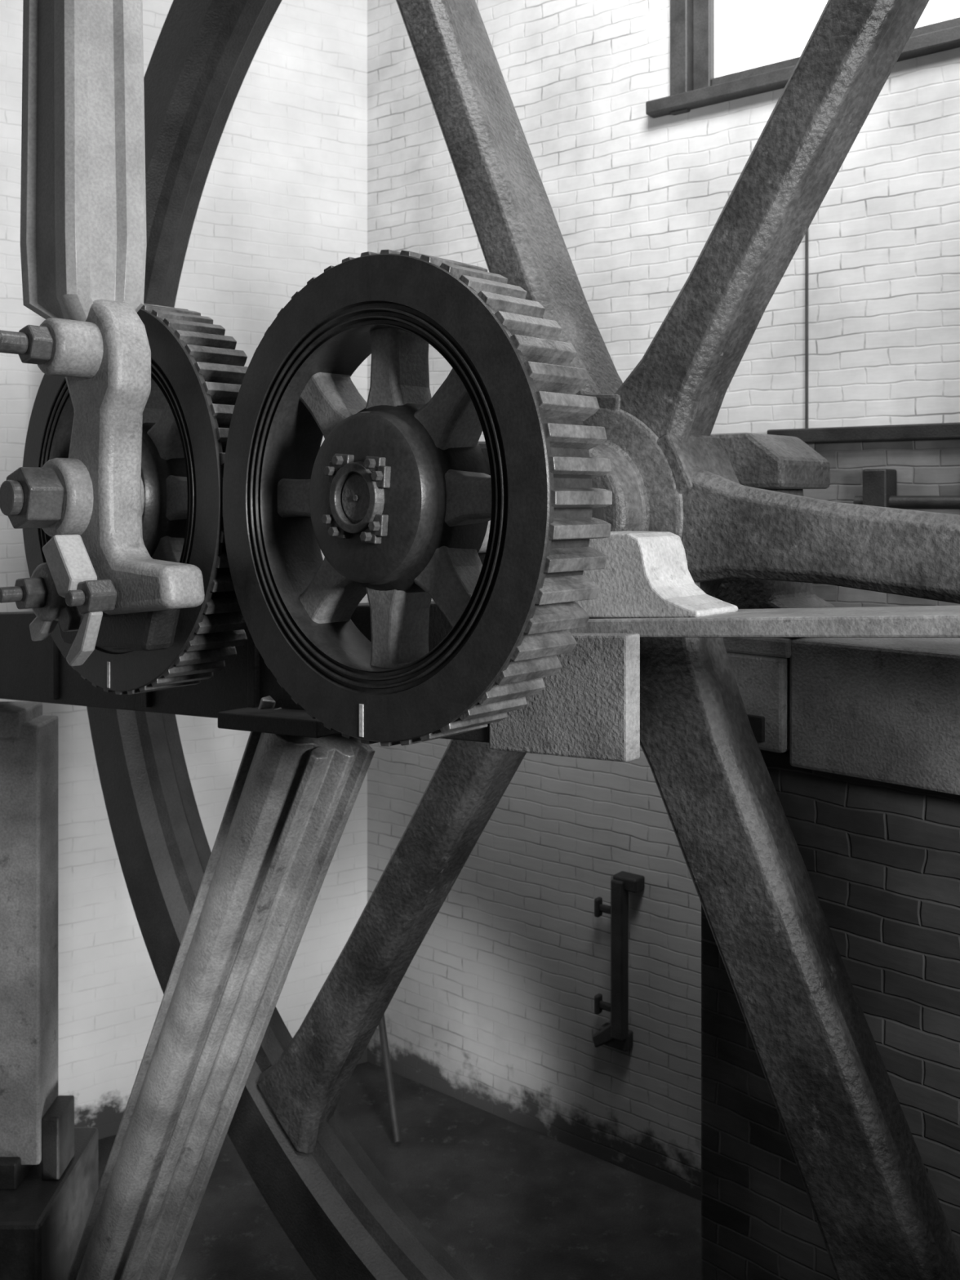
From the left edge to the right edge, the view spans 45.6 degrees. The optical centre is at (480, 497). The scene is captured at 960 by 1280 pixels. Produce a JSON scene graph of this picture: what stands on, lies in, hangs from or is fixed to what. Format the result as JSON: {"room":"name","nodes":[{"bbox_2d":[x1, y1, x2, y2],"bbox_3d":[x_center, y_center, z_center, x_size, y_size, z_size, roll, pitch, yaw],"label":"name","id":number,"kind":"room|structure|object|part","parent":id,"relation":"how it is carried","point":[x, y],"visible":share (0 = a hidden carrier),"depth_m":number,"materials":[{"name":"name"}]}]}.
{"room":"engine house","nodes":[
{"label":"engine house","id":0,"kind":"room"},
{"bbox_2d":[0,0,367,1139],"bbox_3d":[-3.344,-0.700,5.837,6.000,8.600,0.300,0,0,-32],"label":"wall","id":1,"kind":"structure","parent":0,"point":[283,201],"depth_m":6.79,"materials":[{"name":"paint"}]},
{"bbox_2d":[97,1062,701,1279],"bbox_3d":[1.000,3.700,5.150,14.000,0.200,7.700,0,0,0],"label":"floor","id":2,"kind":"structure","parent":0,"point":[505,1199],"depth_m":5.82,"materials":[{"name":"concrete"}]},
{"bbox_2d":[0,1127,97,1279],"bbox_3d":[-2.515,3.310,5.125,1.370,0.580,0.750,0,0,0],"label":"pillar base","id":3,"kind":"object","parent":2,"relation":"on","point":[42,1223],"visible":0.71,"depth_m":4.95,"materials":[{"name":"concrete"}]},
{"bbox_2d":[0,701,74,1190],"bbox_3d":[-2.150,1.980,5.150,0.580,2.080,0.340,0,0,0],"label":"pillar","id":4,"kind":"structure","parent":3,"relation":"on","point":[37,1123],"depth_m":5.03,"materials":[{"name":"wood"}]},
{"bbox_2d":[66,695,374,1279],"bbox_3d":[-1.088,2.152,4.092,1.823,3.042,0.278,0,0,43],"label":"diagonal brace","id":5,"kind":"object","parent":2,"relation":"on","point":[291,801],"visible":0.97,"depth_m":3.82,"materials":[{"name":"metal"}]},
{"bbox_2d":[377,1013,400,1142],"bbox_3d":[-0.540,3.230,6.585,0.044,0.726,0.532,0,0,-19],"label":"bar","id":6,"kind":"object","parent":2,"relation":"on","point":[382,1027],"visible":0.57,"depth_m":6.50,"materials":[{"name":"metal"}]},
{"bbox_2d":[478,441,959,637],"bbox_3d":[0.770,1.720,2.631,2.219,3.759,0.320,0,0,43],"label":"support","id":7,"kind":"object","parent":2,"relation":"on","point":[647,588],"visible":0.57,"depth_m":2.77,"materials":[{"name":"metal"}]},
{"bbox_2d":[0,600,488,742],"bbox_3d":[-1.289,0.605,4.295,3.700,0.663,0.375,0,0,43],"label":"girder","id":8,"kind":"object","parent":7,"relation":"on","point":[36,671],"visible":0.35,"depth_m":3.91,"materials":[{"name":"metal"}]},
{"bbox_2d":[488,633,639,762],"bbox_3d":[0.203,0.491,2.860,0.440,0.334,0.060,0,0,43],"label":"support block","id":9,"kind":"object","parent":8,"relation":"attached to","point":[590,708],"visible":0.71,"depth_m":2.77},
{"bbox_3d":[-0.881,0.124,3.926,0.495,0.563,0.160,0,0,43],"label":"gear bearing","id":10,"kind":"object","parent":8,"relation":"on","visible":0},
{"bbox_2d":[22,303,248,694],"bbox_3d":[-1.005,0.000,3.814,1.244,1.244,0.592,0,0,43],"label":"gear","id":11,"kind":"object","parent":10,"relation":"attached to","point":[197,371],"visible":0.38,"depth_m":3.45,"materials":[{"name":"metal"}]},
{"bbox_2d":[0,0,204,666],"bbox_3d":[-1.177,-1.366,3.258,0.911,3.668,0.580,0,0,43],"label":"rod","id":12,"kind":"object","parent":11,"relation":"attached to","point":[83,242],"visible":1,"depth_m":3.24,"materials":[{"name":"metal"}]},
{"bbox_3d":[-1.179,0.285,3.218,0.364,0.365,0.080,0,0,43],"label":"locking lever","id":13,"kind":"part","parent":12,"relation":"part of","materials":[{"name":"metal"}]},
{"bbox_2d":[86,0,959,1279],"bbox_3d":[0.393,0.050,3.532,6.376,6.376,1.510,0,0,43],"label":"flywheel","id":14,"kind":"object","parent":7,"relation":"on","point":[879,1215],"visible":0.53,"depth_m":3.29,"materials":[{"name":"metal"}]},
{"bbox_2d":[222,249,612,746],"bbox_3d":[-0.223,0.000,2.872,1.208,1.208,0.282,0,0,43],"label":"gear","id":15,"kind":"object","parent":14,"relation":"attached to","point":[398,498],"visible":1,"depth_m":2.72,"materials":[{"name":"metal"}]},
{"bbox_3d":[0.894,0.271,2.516,1.880,0.199,0.320,0,0,43],"label":"ledge plate","id":16,"kind":"part","parent":7,"relation":"part of","materials":[{"name":"metal"}]},
{"bbox_2d":[701,637,959,1279],"bbox_3d":[2.161,2.020,3.170,3.720,3.160,1.115,0,0,43],"label":"brick wall","id":17,"kind":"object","parent":2,"relation":"on","point":[858,739],"visible":0.55,"depth_m":3.48,"materials":[{"name":"brick"}]},
{"bbox_3d":[0.872,0.730,3.628,0.070,0.080,0.025,0,0,43],"label":"washer plate","id":18,"kind":"part","parent":17,"relation":"part of","materials":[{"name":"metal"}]},
{"bbox_2d":[710,432,835,638],"bbox_3d":[0.825,0.115,3.907,0.720,0.650,0.340,0,0,43],"label":"block","id":19,"kind":"object","parent":17,"relation":"on","point":[788,464],"visible":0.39,"depth_m":3.67,"materials":[{"name":"metal"}]},
{"bbox_2d":[367,0,959,1200],"bbox_3d":[2.032,-0.700,5.340,7.250,8.600,0.300,0,0,38],"label":"wall","id":20,"kind":"structure","parent":0,"point":[492,1012],"depth_m":6.18,"materials":[{"name":"brick"}]},
{"bbox_2d":[592,871,644,1051],"bbox_3d":[0.730,2.478,6.091,0.277,0.956,0.120,0,0,38],"label":"wall bracket","id":21,"kind":"object","parent":20,"relation":"attached to","point":[616,1034],"visible":1,"depth_m":6.03,"materials":[{"name":"black metal"}]},
{"bbox_2d":[714,0,827,77],"bbox_3d":[1.444,-2.362,5.701,0.595,0.398,0.005,0,0,38],"label":"glass","id":22,"kind":"object","parent":20,"relation":"attached to","point":[748,34],"depth_m":5.73,"materials":[{"name":"white glass"}]},
{"bbox_2d":[645,0,959,118],"bbox_3d":[2.045,-2.995,5.178,2.830,2.010,0.220,0,0,38],"label":"frame","id":23,"kind":"object","parent":20,"relation":"attached to","point":[694,85],"visible":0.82,"depth_m":5.85,"materials":[{"name":"grey paint"}]},
{"bbox_2d":[804,229,808,428],"bbox_3d":[1.569,-0.875,5.487,0.014,1.090,0.014,0,0,38],"label":"conduit","id":24,"kind":"object","parent":20,"relation":"attached to","point":[806,233],"visible":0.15,"depth_m":5.48,"materials":[{"name":"grey metal"}]},
{"bbox_2d":[767,422,959,443],"bbox_3d":[3.091,-0.295,4.259,4.250,0.070,0.101,0,0,38],"label":"trim","id":25,"kind":"structure","parent":20,"relation":"attached to","point":[935,431],"depth_m":5.20,"materials":[{"name":"wood"}]},
{"bbox_2d":[803,439,959,607],"bbox_3d":[3.079,1.120,4.301,4.120,2.760,0.051,0,0,38],"label":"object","id":26,"kind":"structure","parent":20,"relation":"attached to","point":[922,467],"depth_m":5.22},
{"bbox_2d":[853,468,959,509],"bbox_3d":[3.025,-0.025,4.215,3.300,0.210,0.150,0,0,38],"label":"pipe","id":27,"kind":"object","parent":26,"relation":"attached to","point":[879,485],"visible":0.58,"depth_m":5.09,"materials":[{"name":"metal"}]},
{"bbox_2d":[914,0,959,28],"bbox_3d":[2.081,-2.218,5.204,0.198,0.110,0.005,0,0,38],"label":"glass","id":28,"kind":"object","parent":20,"relation":"attached to","point":[935,11],"depth_m":5.19,"materials":[{"name":"white glass"}]}
]}

